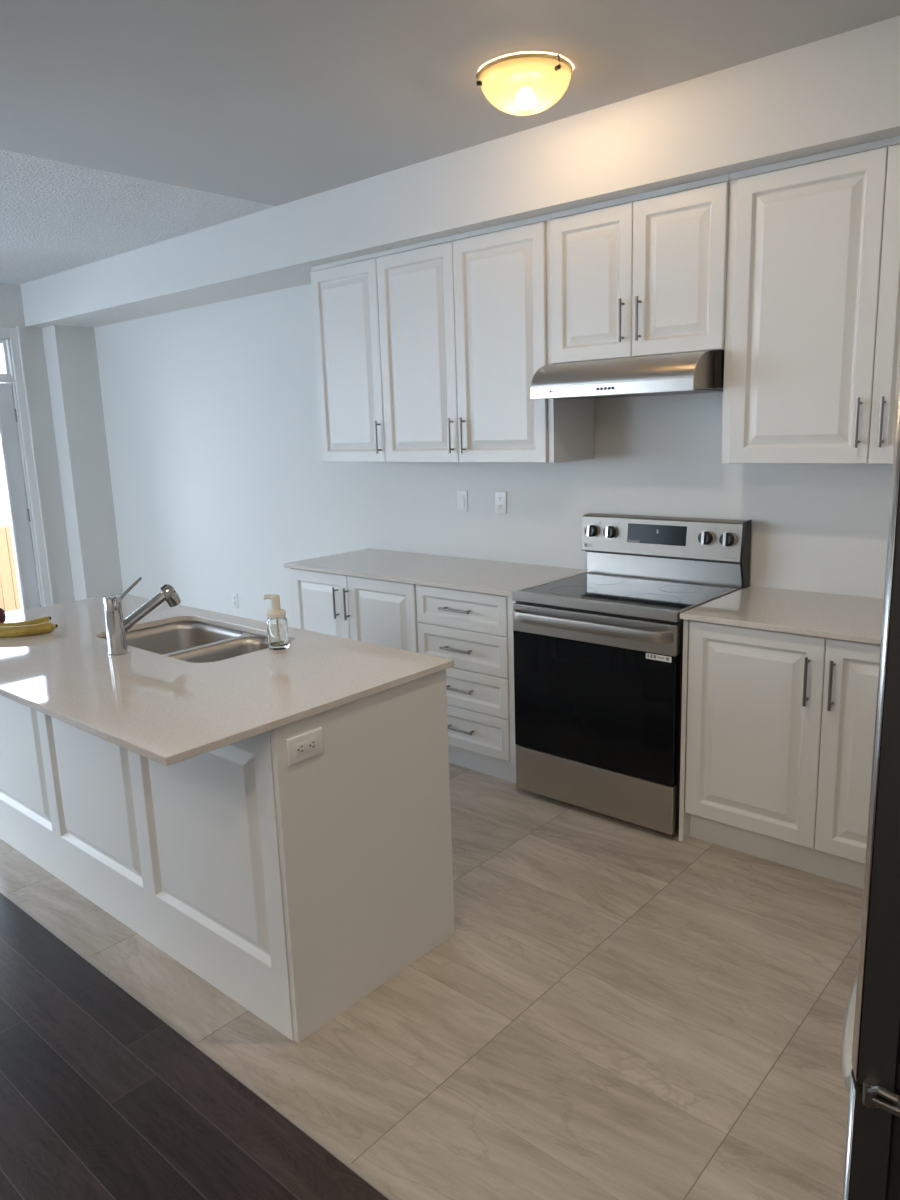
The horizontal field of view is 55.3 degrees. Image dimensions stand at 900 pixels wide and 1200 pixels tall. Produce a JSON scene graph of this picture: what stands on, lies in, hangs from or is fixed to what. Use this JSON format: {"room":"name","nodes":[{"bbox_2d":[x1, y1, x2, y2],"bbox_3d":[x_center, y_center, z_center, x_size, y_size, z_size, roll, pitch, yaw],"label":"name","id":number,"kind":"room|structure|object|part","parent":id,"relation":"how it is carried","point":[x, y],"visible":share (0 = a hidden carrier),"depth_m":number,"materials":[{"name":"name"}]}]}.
{"room":"kitchen","nodes":[
{"label":"kitchen","id":0,"kind":"room"},
{"bbox_2d":[0,283,74,604],"bbox_3d":[-4.938,-0.612,4.978,0.150,2.766,5.950,8,15,40],"label":"wall","id":1,"kind":"structure","parent":0,"point":[11,306],"depth_m":6.78,"materials":[{"name":"white paint"}]},
{"bbox_2d":[0,340,9,375],"bbox_3d":[-3.691,-1.767,6.237,0.070,0.267,0.898,8,15,40],"label":"window","id":2,"kind":"structure","parent":1,"relation":"in","point":[4,359],"depth_m":6.54,"materials":[{"name":"glass"}]},
{"bbox_2d":[0,383,41,612],"bbox_3d":[-3.604,-0.587,6.441,0.121,2.032,0.900,8,15,40],"label":"door","id":3,"kind":"structure","parent":1,"relation":"in","point":[18,512],"depth_m":6.69,"materials":[{"name":"white paint"}]},
{"bbox_2d":[0,338,43,606],"bbox_3d":[-3.657,-0.752,6.443,0.150,2.375,0.934,8,15,40],"label":"trim","id":4,"kind":"structure","parent":1,"relation":"attached to","point":[3,379],"depth_m":6.67,"materials":[{"name":"white paint"}]},
{"bbox_2d":[0,327,53,605],"bbox_3d":[-3.592,-0.782,6.378,0.026,2.455,1.074,8,15,40],"label":"trim","id":5,"kind":"structure","parent":1,"relation":"attached to","point":[13,334],"depth_m":6.70,"materials":[{"name":"white paint"}]},
{"bbox_2d":[42,325,122,600],"bbox_3d":[-2.947,-0.924,6.960,0.214,2.460,0.315,8,15,40],"label":"wall pillar","id":6,"kind":"structure","parent":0,"point":[70,351],"depth_m":6.84,"materials":[{"name":"white paint"}]},
{"bbox_2d":[0,893,387,1199],"bbox_3d":[-1.730,1.562,0.951,10.674,0.100,3.503,8,15,40],"label":"floor","id":7,"kind":"structure","parent":0,"point":[101,1098],"depth_m":2.10,"materials":[{"name":"brown wood"}]},
{"bbox_2d":[0,763,862,1199],"bbox_3d":[-0.835,0.884,4.145,7.734,0.100,2.597,8,15,40],"label":"floor","id":8,"kind":"structure","parent":0,"point":[613,1008],"depth_m":2.35,"materials":[{"name":"tile"}]},
{"bbox_2d":[0,889,396,1199],"bbox_3d":[-1.690,1.056,3.180,7.434,0.003,0.010,8,15,40],"label":"trim","id":9,"kind":"structure","parent":8,"relation":"on","point":[278,1109],"depth_m":2.23,"materials":[{"name":"beige metal"}]},
{"bbox_2d":[0,669,454,1042],"bbox_3d":[-0.949,0.591,3.114,1.988,0.893,0.686,8,15,40],"label":"kitchen island","id":10,"kind":"object","parent":8,"relation":"on","point":[299,890],"visible":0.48,"depth_m":2.49,"materials":[{"name":"white wood"}]},
{"bbox_3d":[-1.681,0.522,3.298,0.552,0.622,0.018,8,15,40],"label":"raised panel","id":11,"kind":"part","parent":10,"relation":"part of","materials":[{"name":"white wood"}]},
{"bbox_3d":[-1.206,0.589,2.889,0.576,0.622,0.018,8,15,40],"label":"raised panel","id":12,"kind":"part","parent":10,"relation":"part of","materials":[{"name":"white wood"}]},
{"bbox_3d":[-0.712,0.659,2.464,0.593,0.622,0.018,8,15,40],"label":"raised panel","id":13,"kind":"part","parent":10,"relation":"part of","materials":[{"name":"white wood"}]},
{"bbox_2d":[0,593,453,765],"bbox_3d":[-1.065,0.168,2.911,2.010,0.022,0.976,8,15,40],"label":"island countertop","id":14,"kind":"structure","parent":10,"relation":"on","point":[162,709],"depth_m":2.49,"materials":[{"name":"stone"}]},
{"bbox_2d":[0,607,5,622],"bbox_3d":[-1.757,0.058,3.312,0.080,0.081,0.080,8,15,40],"label":"apple","id":15,"kind":"object","parent":14,"relation":"on","point":[2,612],"visible":0.8,"depth_m":3.31,"materials":[{"name":"red food"}]},
{"bbox_2d":[0,616,50,626],"bbox_3d":[-1.621,0.095,3.193,0.252,0.044,0.070,-6,12,-20],"label":"banana","id":16,"kind":"object","parent":14,"relation":"on","point":[43,619],"visible":0.53,"depth_m":3.19,"materials":[{"name":"yellow food"}]},
{"bbox_2d":[0,622,57,636],"bbox_3d":[-1.584,0.111,3.125,0.280,0.038,0.076,-4,12,-10],"label":"banana","id":17,"kind":"object","parent":14,"relation":"on","point":[42,628],"visible":1,"depth_m":3.11,"materials":[{"name":"yellow food"}]},
{"bbox_2d":[103,577,180,655],"bbox_3d":[-1.024,0.041,2.874,0.065,0.240,0.277,8,15,40],"label":"kitchen faucet","id":18,"kind":"object","parent":14,"relation":"on","point":[117,627],"visible":1,"depth_m":2.80,"materials":[{"name":"silver metal"}]},
{"bbox_3d":[-1.055,-0.034,2.826,0.012,0.072,0.096,8,15,40],"label":"lever","id":19,"kind":"part","parent":18,"relation":"part of","materials":[{"name":"silver metal"}]},
{"bbox_3d":[-1.031,0.044,2.866,0.039,0.117,0.182,8,15,40],"label":"spout","id":20,"kind":"part","parent":18,"relation":"part of","materials":[{"name":"silver metal"}]},
{"bbox_2d":[103,621,289,662],"bbox_3d":[-0.901,0.245,3.051,0.780,0.194,0.463,8,15,40],"label":"sink","id":21,"kind":"object","parent":14,"relation":"in","point":[188,641],"visible":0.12,"depth_m":3.26,"materials":[{"name":"silver metal"}]},
{"bbox_3d":[-1.012,0.231,3.147,0.413,0.192,0.414,8,15,40],"label":"bowl","id":22,"kind":"part","parent":21,"relation":"part of","materials":[{"name":"silver metal"}]},
{"bbox_3d":[-0.735,0.270,2.908,0.269,0.192,0.414,8,15,40],"label":"bowl","id":23,"kind":"part","parent":21,"relation":"part of","materials":[{"name":"silver metal"}]},
{"bbox_2d":[263,594,288,649],"bbox_3d":[-0.566,0.070,2.808,0.068,0.180,0.068,-9,13,-31],"label":"soap bottle","id":24,"kind":"object","parent":14,"relation":"on","point":[276,622],"visible":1,"depth_m":2.79,"materials":[{"name":"clear glass"}]},
{"bbox_2d":[286,727,323,765],"bbox_3d":[-0.371,0.377,2.212,0.008,0.070,0.115,8,15,40],"label":"wall outlet","id":25,"kind":"object","parent":10,"relation":"attached to","point":[309,744],"visible":1,"depth_m":2.21,"materials":[{"name":"white plastic"}]},
{"bbox_2d":[296,737,316,756],"bbox_3d":[-0.369,0.378,2.210,0.002,0.033,0.067,8,15,40],"label":"socket","id":26,"kind":"object","parent":25,"relation":"attached to","point":[305,746],"depth_m":2.21,"materials":[{"name":"grey plastic"}]},
{"bbox_3d":[-0.217,0.698,2.464,0.018,0.893,0.646,8,15,40],"label":"panel","id":27,"kind":"part","parent":10,"relation":"part of","materials":[{"name":"white wood"}]},
{"bbox_2d":[289,568,418,652],"bbox_3d":[-0.323,0.257,4.661,0.944,0.892,0.646,8,15,40],"label":"base cabinet","id":28,"kind":"object","parent":8,"relation":"on","point":[374,611],"visible":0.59,"depth_m":4.36,"materials":[{"name":"white wood"}]},
{"bbox_3d":[-0.659,0.204,4.977,0.016,0.892,0.606,8,15,40],"label":"panel","id":29,"kind":"part","parent":28,"relation":"part of","materials":[{"name":"white wood"}]},
{"bbox_3d":[-0.679,0.223,4.594,0.450,0.758,0.019,8,15,40],"label":"door","id":30,"kind":"part","parent":28,"relation":"part of","materials":[{"name":"white wood"}]},
{"bbox_3d":[-0.589,0.014,4.427,0.012,0.165,0.036,8,15,40],"label":"handle","id":31,"kind":"part","parent":28,"relation":"part of","materials":[{"name":"silver metal"}]},
{"bbox_3d":[-0.527,0.020,4.374,0.012,0.165,0.036,8,15,40],"label":"handle","id":32,"kind":"part","parent":28,"relation":"part of","materials":[{"name":"silver metal"}]},
{"bbox_3d":[-0.330,0.272,4.294,0.470,0.758,0.019,8,15,40],"label":"door","id":33,"kind":"part","parent":28,"relation":"part of","materials":[{"name":"white wood"}]},
{"bbox_2d":[284,549,586,596],"bbox_3d":[-0.110,-0.160,4.382,1.544,0.021,0.638,8,15,40],"label":"countertop","id":34,"kind":"structure","parent":28,"relation":"on","point":[501,578],"depth_m":4.26,"materials":[{"name":"stone"}]},
{"bbox_2d":[416,585,518,782],"bbox_3d":[0.260,0.339,4.162,0.594,0.892,0.642,8,15,40],"label":"base cabinet","id":35,"kind":"object","parent":8,"relation":"on","point":[474,630],"visible":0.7,"depth_m":3.92,"materials":[{"name":"white wood"}]},
{"bbox_3d":[0.024,0.045,3.896,0.175,0.012,0.042,8,15,40],"label":"handle","id":36,"kind":"part","parent":35,"relation":"part of","materials":[{"name":"silver metal"}]},
{"bbox_3d":[0.030,0.228,3.933,0.175,0.012,0.042,8,15,40],"label":"handle","id":37,"kind":"part","parent":35,"relation":"part of","materials":[{"name":"silver metal"}]},
{"bbox_3d":[0.036,0.414,3.971,0.175,0.012,0.042,8,15,40],"label":"handle","id":38,"kind":"part","parent":35,"relation":"part of","materials":[{"name":"silver metal"}]},
{"bbox_3d":[0.042,0.604,4.010,0.175,0.012,0.042,8,15,40],"label":"handle","id":39,"kind":"part","parent":35,"relation":"part of","materials":[{"name":"silver metal"}]},
{"bbox_3d":[0.049,0.043,3.902,0.538,0.179,0.019,8,15,40],"label":"drawer","id":40,"kind":"part","parent":35,"relation":"part of","materials":[{"name":"white wood"}]},
{"bbox_3d":[0.055,0.226,3.939,0.538,0.187,0.019,8,15,40],"label":"drawer","id":41,"kind":"part","parent":35,"relation":"part of","materials":[{"name":"white wood"}]},
{"bbox_3d":[0.061,0.412,3.977,0.538,0.187,0.019,8,15,40],"label":"drawer","id":42,"kind":"part","parent":35,"relation":"part of","materials":[{"name":"white wood"}]},
{"bbox_3d":[0.067,0.602,4.016,0.538,0.196,0.019,8,15,40],"label":"drawer","id":43,"kind":"part","parent":35,"relation":"part of","materials":[{"name":"white wood"}]},
{"bbox_2d":[512,513,751,834],"bbox_3d":[0.752,0.269,3.664,0.774,1.194,0.670,8,15,40],"label":"range","id":44,"kind":"object","parent":8,"relation":"on","point":[598,652],"visible":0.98,"depth_m":3.52,"materials":[{"name":"silver metal"}]},
{"bbox_3d":[0.647,-0.317,3.954,0.058,0.058,0.032,8,15,40],"label":"knob","id":45,"kind":"part","parent":44,"relation":"part of","materials":[{"name":"black plastic"}]},
{"bbox_3d":[0.531,0.102,3.398,0.735,0.045,0.047,8,15,40],"label":"handle","id":46,"kind":"part","parent":44,"relation":"part of","materials":[{"name":"silver metal"}]},
{"bbox_3d":[0.658,-0.319,3.966,0.068,0.068,0.013,8,15,40],"label":"knob","id":47,"kind":"part","parent":44,"relation":"part of","materials":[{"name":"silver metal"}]},
{"bbox_3d":[0.586,0.772,3.566,0.751,0.198,0.040,8,15,40],"label":"storage drawer","id":48,"kind":"part","parent":44,"relation":"part of","materials":[{"name":"silver metal"}]},
{"bbox_3d":[0.574,0.419,3.494,0.751,0.515,0.040,8,15,40],"label":"oven door","id":49,"kind":"part","parent":44,"relation":"part of","materials":[{"name":"black glass"}]},
{"bbox_3d":[0.721,-0.306,3.890,0.058,0.058,0.032,8,15,40],"label":"knob","id":50,"kind":"part","parent":44,"relation":"part of","materials":[{"name":"black ceramic"}]},
{"bbox_3d":[0.732,-0.309,3.902,0.068,0.068,0.013,8,15,40],"label":"knob","id":51,"kind":"part","parent":44,"relation":"part of","materials":[{"name":"silver metal"}]},
{"bbox_2d":[512,573,737,621],"bbox_3d":[0.728,-0.022,3.597,0.755,0.038,0.551,8,15,40],"label":"cooktop","id":52,"kind":"object","parent":44,"relation":"in","point":[595,595],"depth_m":3.50,"materials":[{"name":"black glass"}]},
{"bbox_3d":[0.923,-0.280,3.780,0.764,0.168,0.079,8,15,40],"label":"control panel","id":53,"kind":"part","parent":44,"relation":"part of","materials":[{"name":"silver metal"}]},
{"bbox_3d":[1.067,-0.257,3.594,0.058,0.058,0.032,8,15,40],"label":"knob","id":54,"kind":"part","parent":44,"relation":"part of","materials":[{"name":"black ceramic"}]},
{"bbox_3d":[1.077,-0.260,3.605,0.068,0.068,0.013,8,15,40],"label":"knob","id":55,"kind":"part","parent":44,"relation":"part of","materials":[{"name":"silver metal"}]},
{"bbox_3d":[1.137,-0.247,3.533,0.058,0.058,0.032,8,15,40],"label":"knob","id":56,"kind":"part","parent":44,"relation":"part of","materials":[{"name":"black ceramic"}]},
{"bbox_3d":[1.148,-0.250,3.544,0.068,0.068,0.013,8,15,40],"label":"knob","id":57,"kind":"part","parent":44,"relation":"part of","materials":[{"name":"silver metal"}]},
{"bbox_2d":[679,619,879,888],"bbox_3d":[1.443,0.507,3.141,1.008,0.892,0.646,8,15,40],"label":"base cabinet","id":58,"kind":"object","parent":8,"relation":"on","point":[777,728],"visible":0.84,"depth_m":3.02,"materials":[{"name":"white wood"}]},
{"bbox_3d":[1.083,0.451,3.476,0.018,0.892,0.608,8,15,40],"label":"panel","id":59,"kind":"part","parent":58,"relation":"part of","materials":[{"name":"white wood"}]},
{"bbox_3d":[1.079,0.471,3.081,0.482,0.758,0.019,8,15,40],"label":"door","id":60,"kind":"part","parent":58,"relation":"part of","materials":[{"name":"white wood"}]},
{"bbox_2d":[680,586,883,644],"bbox_3d":[1.437,0.059,3.050,1.025,0.021,0.638,8,15,40],"label":"countertop","id":61,"kind":"structure","parent":58,"relation":"on","point":[833,616],"depth_m":3.10,"materials":[{"name":"stone"}]},
{"bbox_3d":[1.199,0.273,2.890,0.012,0.170,0.036,8,15,40],"label":"handle","id":62,"kind":"part","parent":58,"relation":"part of","materials":[{"name":"silver metal"}]},
{"bbox_3d":[1.260,0.281,2.837,0.012,0.170,0.036,8,15,40],"label":"handle","id":63,"kind":"part","parent":58,"relation":"part of","materials":[{"name":"silver metal"}]},
{"bbox_3d":[1.450,0.524,2.762,0.498,0.758,0.019,8,15,40],"label":"door","id":64,"kind":"part","parent":58,"relation":"part of","materials":[{"name":"white wood"}]},
{"bbox_2d":[841,370,899,1199],"bbox_3d":[1.032,0.479,1.211,0.820,1.740,0.818,8,15,40],"label":"refrigerator","id":65,"kind":"object","parent":8,"relation":"on","point":[870,1058],"visible":1,"depth_m":1.11,"materials":[{"name":"black metal"}]},
{"bbox_3d":[0.790,0.640,1.515,0.095,0.029,0.697,8,15,40],"label":"handle","id":66,"kind":"part","parent":65,"relation":"part of","materials":[{"name":"white"}]},
{"bbox_3d":[0.825,0.916,1.510,0.076,0.658,0.800,8,15,40],"label":"freezer drawer","id":67,"kind":"part","parent":65,"relation":"part of","materials":[{"name":"black metal"}]},
{"bbox_3d":[0.797,0.089,1.343,0.076,1.003,0.800,8,15,40],"label":"door","id":68,"kind":"part","parent":65,"relation":"part of","materials":[{"name":"black metal"}]},
{"bbox_2d":[0,0,899,284],"bbox_3d":[-0.970,-1.477,1.333,10.674,0.120,6.100,8,15,40],"label":"ceiling","id":69,"kind":"structure","parent":0,"point":[270,102],"depth_m":2.94,"materials":[{"name":"grey paint"}]},
{"bbox_2d":[476,53,572,115],"bbox_3d":[0.256,-1.708,2.890,0.324,0.125,0.319,8,15,40],"label":"ceiling light","id":70,"kind":"object","parent":69,"relation":"attached to","point":[526,84],"visible":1,"depth_m":2.80,"materials":[{"name":"yellow glass"}]},
{"bbox_2d":[20,16,899,327],"bbox_3d":[-0.311,-1.883,4.298,7.434,0.306,0.439,8,15,40],"label":"soffit","id":71,"kind":"structure","parent":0,"point":[842,90],"depth_m":3.46,"materials":[{"name":"white paint"}]},
{"bbox_2d":[94,283,892,626],"bbox_3d":[-0.078,-0.728,4.759,7.734,2.766,0.150,8,15,40],"label":"wall","id":72,"kind":"structure","parent":0,"point":[220,480],"depth_m":5.24,"materials":[{"name":"white paint"}]},
{"bbox_2d":[231,592,238,608],"bbox_3d":[-1.535,0.004,6.124,0.070,0.115,0.008,8,15,40],"label":"wall outlet","id":73,"kind":"object","parent":72,"relation":"attached to","point":[234,595],"visible":1,"depth_m":6.12,"materials":[{"name":"white plastic"}]},
{"bbox_2d":[310,252,385,461],"bbox_3d":[-0.436,-1.261,4.590,0.500,1.021,0.381,8,15,40],"label":"upper cabinet","id":74,"kind":"object","parent":72,"relation":"attached to","point":[345,307],"visible":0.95,"depth_m":4.47,"materials":[{"name":"white wood"}]},
{"bbox_3d":[-0.541,-1.726,4.392,0.500,0.023,0.022,8,15,40],"label":"trim","id":75,"kind":"part","parent":74,"relation":"part of","materials":[{"name":"white wood"}]},
{"bbox_3d":[-0.368,-0.832,4.394,0.012,0.165,0.036,8,15,40],"label":"handle","id":76,"kind":"part","parent":74,"relation":"part of","materials":[{"name":"silver metal"}]},
{"bbox_2d":[457,490,467,511],"bbox_3d":[0.065,-0.526,4.570,0.070,0.115,0.010,8,15,40],"label":"light switch","id":77,"kind":"object","parent":72,"relation":"attached to","point":[462,495],"visible":1,"depth_m":4.56,"materials":[{"name":"white plastic"}]},
{"bbox_2d":[376,214,593,462],"bbox_3d":[0.141,-1.179,4.093,1.032,1.021,0.381,8,15,40],"label":"upper cabinet","id":78,"kind":"object","parent":72,"relation":"attached to","point":[465,319],"visible":0.93,"depth_m":3.93,"materials":[{"name":"white wood"}]},
{"bbox_3d":[-0.156,-1.170,4.163,0.494,0.993,0.019,8,15,40],"label":"door","id":79,"kind":"part","parent":78,"relation":"part of","materials":[{"name":"white wood"}]},
{"bbox_3d":[0.004,-0.780,4.074,0.012,0.165,0.036,8,15,40],"label":"handle","id":80,"kind":"part","parent":78,"relation":"part of","materials":[{"name":"silver metal"}]},
{"bbox_3d":[0.059,-0.772,4.027,0.012,0.165,0.036,8,15,40],"label":"handle","id":81,"kind":"part","parent":78,"relation":"part of","materials":[{"name":"silver metal"}]},
{"bbox_3d":[0.036,-1.645,3.896,1.032,0.023,0.022,8,15,40],"label":"trim","id":82,"kind":"part","parent":78,"relation":"part of","materials":[{"name":"white wood"}]},
{"bbox_3d":[0.222,-1.117,3.838,0.503,0.993,0.019,8,15,40],"label":"door","id":83,"kind":"part","parent":78,"relation":"part of","materials":[{"name":"white wood"}]},
{"bbox_2d":[495,491,506,513],"bbox_3d":[0.260,-0.499,4.402,0.070,0.115,0.008,8,15,40],"label":"wall outlet","id":84,"kind":"object","parent":72,"relation":"attached to","point":[500,496],"visible":1,"depth_m":4.40,"materials":[{"name":"white plastic"}]},
{"bbox_2d":[498,496,502,508],"bbox_3d":[0.259,-0.499,4.400,0.033,0.067,0.002,8,15,40],"label":"socket","id":85,"kind":"object","parent":84,"relation":"attached to","point":[500,498],"depth_m":4.40,"materials":[{"name":"grey plastic"}]},
{"bbox_2d":[551,174,729,363],"bbox_3d":[0.811,-1.288,3.470,0.761,0.603,0.381,8,15,40],"label":"upper cabinet","id":86,"kind":"object","parent":72,"relation":"attached to","point":[642,274],"visible":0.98,"depth_m":3.33,"materials":[{"name":"white wood"}]},
{"bbox_3d":[0.573,-1.270,3.489,0.380,0.575,0.019,8,15,40],"label":"door","id":87,"kind":"part","parent":86,"relation":"part of","materials":[{"name":"white wood"}]},
{"bbox_3d":[0.677,-1.105,3.397,0.012,0.165,0.036,8,15,40],"label":"handle","id":88,"kind":"part","parent":86,"relation":"part of","materials":[{"name":"silver metal"}]},
{"bbox_2d":[530,351,724,399],"bbox_3d":[0.780,-0.908,3.498,0.753,0.146,0.507,8,15,40],"label":"range hood","id":89,"kind":"object","parent":86,"relation":"attached to","point":[702,371],"visible":0.97,"depth_m":3.29,"materials":[{"name":"silver metal"}]},
{"bbox_3d":[1.109,-0.888,3.325,0.028,0.133,0.336,8,15,40],"label":"mounting plate","id":90,"kind":"part","parent":89,"relation":"part of","materials":[{"name":"black metal"}]},
{"bbox_3d":[0.733,-1.097,3.349,0.012,0.165,0.036,8,15,40],"label":"handle","id":91,"kind":"part","parent":86,"relation":"part of","materials":[{"name":"silver metal"}]},
{"bbox_3d":[0.713,-1.549,3.313,0.761,0.023,0.022,8,15,40],"label":"trim","id":92,"kind":"part","parent":86,"relation":"part of","materials":[{"name":"white wood"}]},
{"bbox_3d":[0.860,-1.230,3.242,0.376,0.575,0.019,8,15,40],"label":"door","id":93,"kind":"part","parent":86,"relation":"part of","materials":[{"name":"white wood"}]},
{"bbox_2d":[721,136,899,463],"bbox_3d":[1.488,-0.988,2.934,1.016,1.021,0.381,8,15,40],"label":"upper cabinet","id":94,"kind":"object","parent":72,"relation":"attached to","point":[812,352],"visible":1,"depth_m":2.94,"materials":[{"name":"white wood"}]},
{"bbox_3d":[1.383,-1.454,2.736,1.016,0.023,0.022,8,15,40],"label":"trim","id":95,"kind":"part","parent":94,"relation":"part of","materials":[{"name":"white wood"}]},
{"bbox_3d":[1.374,-0.597,2.892,0.012,0.165,0.036,8,15,40],"label":"handle","id":96,"kind":"part","parent":94,"relation":"part of","materials":[{"name":"silver metal"}]},
{"bbox_3d":[1.430,-0.589,2.844,0.012,0.165,0.036,8,15,40],"label":"handle","id":97,"kind":"part","parent":94,"relation":"part of","materials":[{"name":"silver metal"}]},
{"bbox_3d":[1.591,-0.923,2.660,0.489,0.993,0.019,8,15,40],"label":"door","id":98,"kind":"part","parent":94,"relation":"part of","materials":[{"name":"white wood"}]},
{"label":"outside","id":99,"kind":"structure","parent":0,"visible":0},
{"bbox_2d":[0,478,9,526],"bbox_3d":[-6.792,0.615,10.968,100.000,0.100,100.000,8,15,40],"label":"snow","id":100,"kind":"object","parent":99,"point":[4,517],"depth_m":32.84,"materials":[{"name":"white"}]},
{"bbox_2d":[0,526,20,611],"bbox_3d":[-6.107,-0.053,10.201,0.165,1.470,12.090,8,15,40],"label":"fence","id":101,"kind":"object","parent":100,"relation":"on","point":[9,592],"visible":0.02,"depth_m":10.71,"materials":[{"name":"brown wood"}]}
]}

